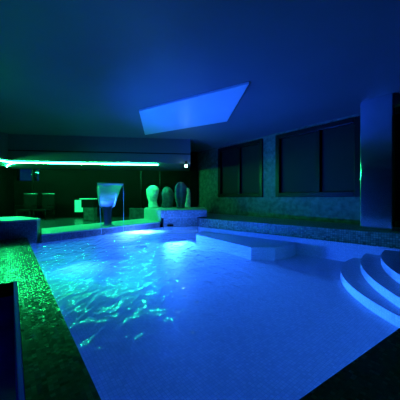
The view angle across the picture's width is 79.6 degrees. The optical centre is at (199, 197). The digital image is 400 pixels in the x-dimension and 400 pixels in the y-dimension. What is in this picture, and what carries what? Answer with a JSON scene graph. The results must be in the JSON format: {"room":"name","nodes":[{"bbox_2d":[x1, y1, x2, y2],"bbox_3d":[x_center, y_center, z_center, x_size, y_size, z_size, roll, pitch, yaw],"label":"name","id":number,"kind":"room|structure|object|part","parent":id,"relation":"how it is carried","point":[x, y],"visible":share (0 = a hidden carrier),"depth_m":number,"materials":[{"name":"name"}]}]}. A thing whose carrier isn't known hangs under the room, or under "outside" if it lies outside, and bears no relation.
{"room":"spa","nodes":[
{"label":"spa","id":0,"kind":"room"},
{"bbox_2d":[0,167,13,216],"bbox_3d":[-8.426,-0.325,4.050,0.250,3.850,14.118,0,0,-2],"label":"wall","id":1,"kind":"structure","parent":0,"point":[6,174],"depth_m":10.58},
{"bbox_2d":[0,216,39,243],"bbox_3d":[-6.265,0.735,3.691,6.289,0.530,1.344,0,0,-44],"label":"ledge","id":2,"kind":"structure","parent":1,"relation":"attached to","point":[15,227],"depth_m":5.19,"materials":[{"name":"tile"}]},
{"bbox_2d":[0,295,13,322],"bbox_3d":[-1.598,1.151,1.169,1.285,0.299,2.530,0,0,-39],"label":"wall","id":3,"kind":"structure","parent":0,"point":[6,303],"depth_m":2.43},
{"bbox_2d":[13,281,25,399],"bbox_3d":[-1.165,1.011,1.534,0.030,0.298,2.402,0,0,-38],"label":"trim","id":4,"kind":"structure","parent":3,"relation":"attached to","point":[19,374],"depth_m":1.40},
{"bbox_2d":[0,320,15,399],"bbox_3d":[-1.598,1.435,1.169,1.185,0.370,2.430,0,0,-39],"label":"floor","id":5,"kind":"structure","parent":0,"point":[7,350],"depth_m":1.82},
{"bbox_2d":[0,132,189,170],"bbox_3d":[-4.442,-1.790,6.545,8.156,0.919,10.690,0,0,0],"label":"ceiling","id":6,"kind":"structure","parent":0,"point":[166,162],"depth_m":8.89,"materials":[{"name":"white paint"}]},
{"bbox_2d":[0,160,157,166],"bbox_3d":[-4.852,-1.302,7.604,6.425,0.051,4.816,0,0,0],"label":"led strip","id":7,"kind":"object","parent":6,"relation":"attached to","point":[11,162],"visible":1,"depth_m":9.00,"materials":[{"name":"plastic"}]},
{"bbox_2d":[8,150,190,154],"bbox_3d":[-3.562,-1.680,8.824,6.440,0.040,0.022,0,0,-7],"label":"trim","id":8,"kind":"structure","parent":6,"relation":"attached to","point":[8,150],"depth_m":8.79,"materials":[{"name":"black"}]},
{"bbox_2d":[41,219,159,242],"bbox_3d":[-2.599,0.905,7.529,1.498,0.190,4.701,0,0,32],"label":"ledge","id":9,"kind":"object","parent":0,"point":[52,234],"visible":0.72,"depth_m":6.57,"materials":[{"name":"tile"}]},
{"bbox_2d":[97,183,123,233],"bbox_3d":[-2.594,0.263,6.888,0.690,1.366,1.026,0,0,-29],"label":"spout","id":10,"kind":"object","parent":9,"relation":"on","point":[107,193],"visible":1,"depth_m":7.12,"materials":[{"name":"metal"}]},
{"bbox_2d":[40,217,161,235],"bbox_3d":[-4.170,0.960,7.575,8.775,0.080,7.832,0,0,-6],"label":"floor","id":11,"kind":"structure","parent":0,"point":[49,222],"depth_m":9.39,"materials":[{"name":"tile"}]},
{"bbox_2d":[14,193,37,217],"bbox_3d":[-7.354,0.360,10.210,0.650,1.120,0.580,0,0,-6],"label":"lounge chair","id":12,"kind":"object","parent":11,"relation":"on","point":[29,200],"visible":0.79,"depth_m":10.43,"materials":[{"name":"black plastic"}]},
{"bbox_3d":[-7.353,0.520,10.200,0.560,0.080,0.560,0,0,-6],"label":"seat","id":13,"kind":"part","parent":12,"relation":"part of","materials":[{"name":"black plastic"}]},
{"bbox_3d":[-7.380,0.170,10.469,0.560,0.620,0.060,0,0,-6],"label":"backrest","id":14,"kind":"part","parent":12,"relation":"part of","materials":[{"name":"black plastic"}]},
{"bbox_2d":[32,193,55,219],"bbox_3d":[-6.629,0.360,10.210,0.650,1.120,0.580,0,0,6],"label":"lounge chair","id":15,"kind":"object","parent":11,"relation":"on","point":[48,201],"visible":0.9,"depth_m":10.43,"materials":[{"name":"black plastic"}]},
{"bbox_3d":[-6.630,0.520,10.200,0.560,0.080,0.560,0,0,6],"label":"seat","id":16,"kind":"part","parent":15,"relation":"part of","materials":[{"name":"black plastic"}]},
{"bbox_3d":[-6.603,0.170,10.469,0.560,0.620,0.060,0,0,6],"label":"backrest","id":17,"kind":"part","parent":15,"relation":"part of","materials":[{"name":"black plastic"}]},
{"bbox_2d":[79,198,96,220],"bbox_3d":[-4.506,0.460,9.700,0.580,0.890,0.340,0,0,0],"label":"stand","id":18,"kind":"object","parent":11,"relation":"on","point":[89,205],"visible":1,"depth_m":9.56,"materials":[{"name":"white laminate"}]},
{"bbox_2d":[144,207,206,226],"bbox_3d":[-1.081,0.705,9.441,2.649,0.590,2.917,0,0,0],"label":"plinth","id":19,"kind":"object","parent":11,"relation":"on","point":[179,217],"visible":0.91,"depth_m":8.35,"materials":[{"name":"tile"}]},
{"bbox_2d":[146,185,158,207],"bbox_3d":[-1.943,-0.055,9.847,0.511,0.928,0.344,0,0,0],"label":"cactus","id":20,"kind":"object","parent":19,"relation":"on","point":[152,191],"visible":1,"depth_m":9.73,"materials":[{"name":"green plant"}]},
{"bbox_2d":[161,187,173,207],"bbox_3d":[-1.389,-0.040,10.310,0.539,0.898,0.339,0,0,0],"label":"cactus","id":21,"kind":"object","parent":19,"relation":"on","point":[167,193],"visible":1,"depth_m":10.17,"materials":[{"name":"green plant"}]},
{"bbox_2d":[175,182,186,207],"bbox_3d":[-0.744,-0.110,9.390,0.474,1.038,0.323,0,0,0],"label":"cactus","id":22,"kind":"object","parent":19,"relation":"on","point":[180,188],"visible":1,"depth_m":9.26,"materials":[{"name":"green plant"}]},
{"bbox_2d":[185,188,190,207],"bbox_3d":[-0.551,-0.010,10.201,0.309,0.838,0.219,0,0,0],"label":"cactus","id":23,"kind":"object","parent":19,"relation":"on","point":[188,196],"visible":0.65,"depth_m":10.12,"materials":[{"name":"green plant"}]},
{"bbox_2d":[14,169,188,227],"bbox_3d":[-4.409,-0.325,11.614,8.761,3.850,0.250,0,0,-6],"label":"wall","id":24,"kind":"structure","parent":0,"point":[68,186],"depth_m":11.39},
{"bbox_2d":[32,169,32,217],"bbox_3d":[-7.735,-0.205,11.094,0.043,2.250,0.050,0,0,-6],"label":"trim","id":25,"kind":"structure","parent":24,"relation":"attached to","point":[32,169],"depth_m":11.07,"materials":[{"name":"black metal"}]},
{"bbox_2d":[74,200,83,211],"bbox_3d":[-5.717,0.377,11.325,0.410,0.600,0.030,0,0,-6],"label":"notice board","id":26,"kind":"object","parent":24,"relation":"attached to","point":[77,203],"visible":0.73,"depth_m":11.31,"materials":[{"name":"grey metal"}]},
{"bbox_2d":[140,171,140,207],"bbox_3d":[-2.863,-0.205,11.633,0.048,2.250,0.050,0,0,-6],"label":"trim","id":27,"kind":"structure","parent":24,"relation":"attached to","point":[140,171],"depth_m":11.61,"materials":[{"name":"black metal"}]},
{"bbox_2d":[159,171,159,206],"bbox_3d":[-1.957,-0.205,11.734,0.048,2.250,0.050,0,0,-6],"label":"trim","id":28,"kind":"structure","parent":24,"relation":"attached to","point":[159,171],"depth_m":11.71,"materials":[{"name":"black metal"}]},
{"bbox_2d":[189,152,196,206],"bbox_3d":[-0.341,-0.655,11.762,0.374,3.150,0.350,0,0,-6],"label":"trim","id":29,"kind":"structure","parent":24,"relation":"attached to","point":[193,157],"depth_m":11.59,"materials":[{"name":"black"}]},
{"bbox_2d":[129,208,143,219],"bbox_3d":[-2.531,0.665,9.560,0.660,0.510,0.190,0,0,8],"label":"wall","id":30,"kind":"structure","parent":0,"point":[134,213],"depth_m":9.46,"materials":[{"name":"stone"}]},
{"bbox_2d":[0,0,399,151],"bbox_3d":[0.500,-2.350,4.550,19.000,0.200,15.500,0,0,0],"label":"ceiling","id":31,"kind":"structure","parent":0,"point":[68,67],"depth_m":3.93,"materials":[{"name":"paint"}]},
{"bbox_2d":[139,82,248,134],"bbox_3d":[-0.463,-2.224,6.548,4.370,0.049,1.870,0,0,31],"label":"ceiling panel","id":32,"kind":"object","parent":31,"relation":"attached to","point":[216,106],"visible":1,"depth_m":6.11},
{"bbox_2d":[0,238,399,399],"bbox_3d":[0.490,0.930,1.113,17.020,0.140,8.225,0,0,0],"label":"floor","id":33,"kind":"structure","parent":0,"point":[54,368],"depth_m":1.30,"materials":[{"name":"green tile"}]},
{"bbox_2d":[30,224,399,399],"bbox_3d":[0.312,1.163,4.812,5.880,0.515,7.244,0,0,-39],"label":"swimming pool","id":34,"kind":"object","parent":33,"relation":"in","point":[190,312],"visible":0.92,"depth_m":3.08,"materials":[{"name":"liquid"}]},
{"bbox_2d":[134,245,147,248],"bbox_3d":[-1.684,1.399,6.850,0.400,0.041,0.400,0,0,0],"label":"lamp","id":35,"kind":"object","parent":34,"relation":"attached to","point":[143,246],"depth_m":6.73,"materials":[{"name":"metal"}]},
{"bbox_2d":[197,104,399,233],"bbox_3d":[5.889,-0.325,4.492,0.250,3.850,19.706,0,0,-39],"label":"wall","id":36,"kind":"structure","parent":0,"point":[322,209],"depth_m":8.55,"materials":[{"name":"stone"}]},
{"bbox_2d":[218,139,262,196],"bbox_3d":[1.601,-1.100,9.729,0.200,2.140,2.376,0,0,-39],"label":"window","id":37,"kind":"structure","parent":36,"relation":"in","point":[240,166],"depth_m":9.62,"materials":[{"name":"black glass"}]},
{"bbox_3d":[1.288,-1.100,10.168,0.012,1.840,0.998,0,0,-39],"label":"pane","id":38,"kind":"part","parent":37,"relation":"part of","materials":[{"name":"glass"}]},
{"bbox_3d":[1.974,-1.100,9.311,0.012,1.840,0.957,0,0,-39],"label":"pane","id":39,"kind":"part","parent":37,"relation":"part of","materials":[{"name":"glass"}]},
{"bbox_2d":[275,116,359,196],"bbox_3d":[3.489,-1.100,7.370,0.200,2.140,2.574,0,0,-39],"label":"window","id":40,"kind":"structure","parent":36,"relation":"in","point":[323,160],"depth_m":7.16,"materials":[{"name":"black glass"}]},
{"bbox_3d":[3.189,-1.100,7.794,0.012,1.840,1.238,0,0,-39],"label":"pane","id":41,"kind":"part","parent":40,"relation":"part of","materials":[{"name":"glass"}]},
{"bbox_3d":[3.937,-1.100,6.859,0.012,1.840,0.916,0,0,-39],"label":"pane","id":42,"kind":"part","parent":40,"relation":"part of","materials":[{"name":"glass"}]},
{"bbox_2d":[395,106,399,227],"bbox_3d":[5.341,-0.735,5.056,0.200,2.870,2.200,0,0,-39],"label":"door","id":43,"kind":"structure","parent":36,"relation":"in","point":[397,109],"depth_m":5.79,"materials":[{"name":"black"}]},
{"bbox_3d":[5.049,-0.735,5.469,0.012,2.570,0.890,0,0,-39],"label":"pane","id":44,"kind":"part","parent":43,"relation":"part of","materials":[{"name":"glass"}]},
{"bbox_2d":[197,213,399,248],"bbox_3d":[2.508,0.850,6.819,2.103,0.300,11.443,0,0,-39],"label":"ledge","id":45,"kind":"structure","parent":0,"point":[317,230],"depth_m":6.11,"materials":[{"name":"tile"}]},
{"bbox_2d":[360,93,394,230],"bbox_3d":[3.997,-0.775,5.420,0.200,2.950,0.600,0,0,-39],"label":"wall column","id":46,"kind":"structure","parent":0,"point":[377,114],"depth_m":5.32,"materials":[{"name":"paint"}]}
]}

